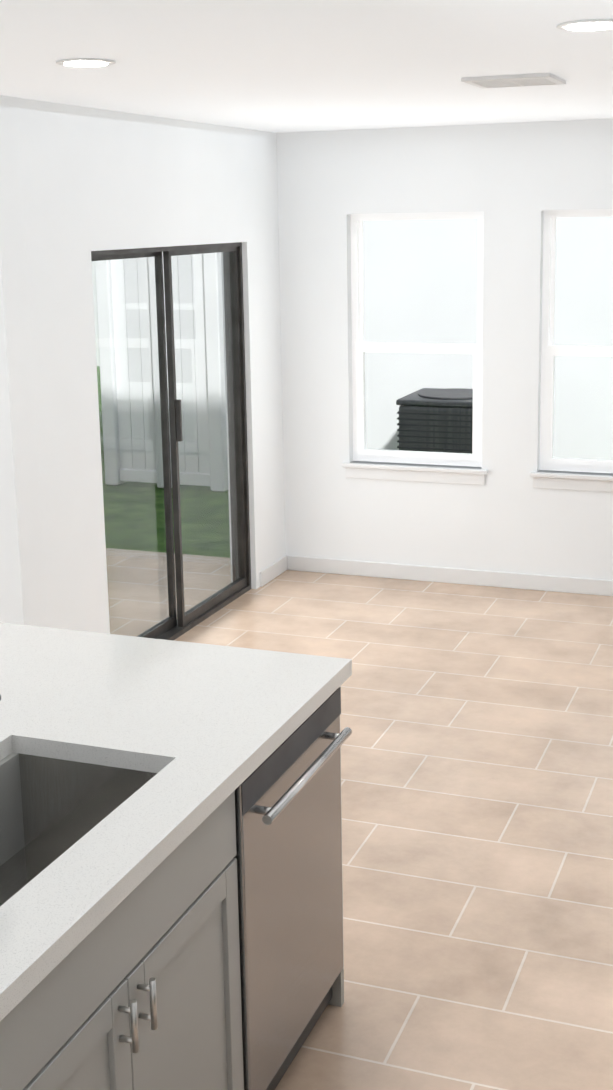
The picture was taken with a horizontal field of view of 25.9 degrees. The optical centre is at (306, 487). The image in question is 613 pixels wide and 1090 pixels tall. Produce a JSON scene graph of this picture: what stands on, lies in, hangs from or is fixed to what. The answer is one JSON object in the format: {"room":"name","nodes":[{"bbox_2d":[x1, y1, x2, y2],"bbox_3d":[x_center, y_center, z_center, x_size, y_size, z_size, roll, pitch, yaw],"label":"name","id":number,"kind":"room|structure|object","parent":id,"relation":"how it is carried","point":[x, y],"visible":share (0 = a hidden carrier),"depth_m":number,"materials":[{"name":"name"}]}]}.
{"room":"kitchen","nodes":[
{"label":"kitchen","id":0,"kind":"room"},
{"bbox_2d":[0,95,48,626],"bbox_3d":[-2.571,-0.337,5.777,3.339,2.440,0.150,4,13,25],"label":"wall","id":1,"kind":"structure","parent":0,"point":[23,597],"depth_m":5.03,"materials":[{"name":"paint"}]},
{"bbox_2d":[17,98,285,633],"bbox_3d":[-0.664,-0.484,6.321,0.150,2.440,2.550,3,12,21],"label":"wall","id":2,"kind":"structure","parent":0,"point":[95,179],"depth_m":5.60,"materials":[{"name":"paint"}]},
{"bbox_2d":[91,242,250,640],"bbox_3d":[-0.648,-0.210,6.405,0.110,1.870,1.610,3,12,21],"label":"sliding glass door","id":3,"kind":"structure","parent":2,"relation":"in","point":[173,625],"depth_m":6.51,"materials":[{"name":"clear glass"}]},
{"bbox_2d":[260,555,287,586],"bbox_3d":[-0.184,0.469,7.505,0.015,0.085,0.370,3,12,21],"label":"baseboard","id":4,"kind":"structure","parent":2,"relation":"attached to","point":[280,566],"depth_m":7.49,"materials":[{"name":"paint"}]},
{"bbox_2d":[0,0,612,132],"bbox_3d":[-0.649,-1.003,2.489,8.800,0.100,9.650,3,12,21],"label":"ceiling","id":5,"kind":"structure","parent":0,"point":[278,66],"depth_m":3.90,"materials":[{"name":"paint"}]},
{"bbox_2d":[56,58,115,66],"bbox_3d":[-0.634,-1.219,3.832,0.170,0.008,0.170,3,12,21],"label":"recessed light","id":6,"kind":"object","parent":5,"relation":"in","point":[85,62],"visible":1,"depth_m":3.79,"materials":[{"name":"paint"}]},
{"bbox_2d":[461,73,565,88],"bbox_3d":[0.711,-1.391,4.563,0.300,0.014,0.300,3,12,21],"label":"ceiling vent","id":7,"kind":"object","parent":5,"relation":"in","point":[516,80],"visible":0.98,"depth_m":4.51,"materials":[{"name":"metal"}]},
{"bbox_2d":[556,19,612,30],"bbox_3d":[0.696,-1.128,3.257,0.170,0.008,0.170,3,12,21],"label":"recessed light","id":8,"kind":"object","parent":5,"relation":"in","point":[590,24],"visible":0.98,"depth_m":3.22,"materials":[{"name":"paint"}]},
{"bbox_2d":[106,548,612,1089],"bbox_3d":[-0.602,1.486,2.994,8.800,0.100,9.650,3,12,21],"label":"floor","id":9,"kind":"structure","parent":0,"point":[478,832],"depth_m":4.50,"materials":[{"name":"tile"}]},
{"bbox_2d":[0,674,351,1089],"bbox_3d":[-0.580,1.067,2.596,0.806,0.880,1.940,3,12,21],"label":"kitchen island","id":10,"kind":"object","parent":9,"relation":"on","point":[171,902],"depth_m":2.75,"materials":[{"name":"wood"}]},
{"bbox_2d":[0,639,351,1013],"bbox_3d":[-0.487,0.618,2.485,0.530,0.040,1.975,3,12,21],"label":"island countertop","id":11,"kind":"structure","parent":10,"relation":"on","point":[203,714],"depth_m":2.79,"materials":[{"name":"white stone"}]},
{"bbox_2d":[276,118,612,579],"bbox_3d":[2.461,-0.591,6.559,5.810,2.440,0.150,3,12,21],"label":"wall","id":12,"kind":"structure","parent":0,"point":[513,182],"depth_m":7.13,"materials":[{"name":"paint"}]},
{"bbox_2d":[342,212,487,484],"bbox_3d":[0.598,-0.753,7.229,0.820,1.440,0.172,3,12,21],"label":"window","id":13,"kind":"structure","parent":12,"relation":"in","point":[416,473],"depth_m":7.28,"materials":[{"name":"white plastic"}]},
{"bbox_2d":[288,555,612,595],"bbox_3d":[2.454,0.578,6.719,5.510,0.085,0.012,3,12,21],"label":"baseboard","id":14,"kind":"structure","parent":12,"relation":"attached to","point":[458,576],"depth_m":7.33,"materials":[{"name":"paint"}]},
{"bbox_2d":[529,209,612,491],"bbox_3d":[1.587,-0.696,6.857,0.835,1.440,0.172,3,12,21],"label":"window","id":15,"kind":"structure","parent":12,"relation":"in","point":[550,462],"depth_m":6.98,"materials":[{"name":"white plastic"}]},
{"label":"outside","id":16,"kind":"structure","parent":0,"visible":0},
{"bbox_2d":[97,366,229,557],"bbox_3d":[8.393,-2.700,23.244,120.000,0.040,110.000,3,12,21],"label":"lawn","id":17,"kind":"structure","parent":16,"point":[160,511],"depth_m":9.66,"materials":[{"name":"green plant"}]},
{"bbox_2d":[94,251,227,491],"bbox_3d":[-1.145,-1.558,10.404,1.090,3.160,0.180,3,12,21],"label":"fence","id":18,"kind":"object","parent":17,"relation":"on","point":[115,351],"depth_m":10.49,"materials":[{"name":"white"}]},
{"bbox_2d":[396,388,472,453],"bbox_3d":[1.106,-0.304,9.951,0.880,0.810,0.880,3,12,21],"label":"ac unit","id":19,"kind":"object","parent":17,"relation":"on","point":[432,434],"depth_m":9.63,"materials":[{"name":"grey metal"}]},
{"bbox_2d":[363,216,612,459],"bbox_3d":[6.941,-3.595,11.016,12.200,6.610,6.055,3,12,21],"label":"exterior wall","id":20,"kind":"structure","parent":17,"relation":"on","point":[435,312],"depth_m":10.44,"materials":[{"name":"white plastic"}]}
]}

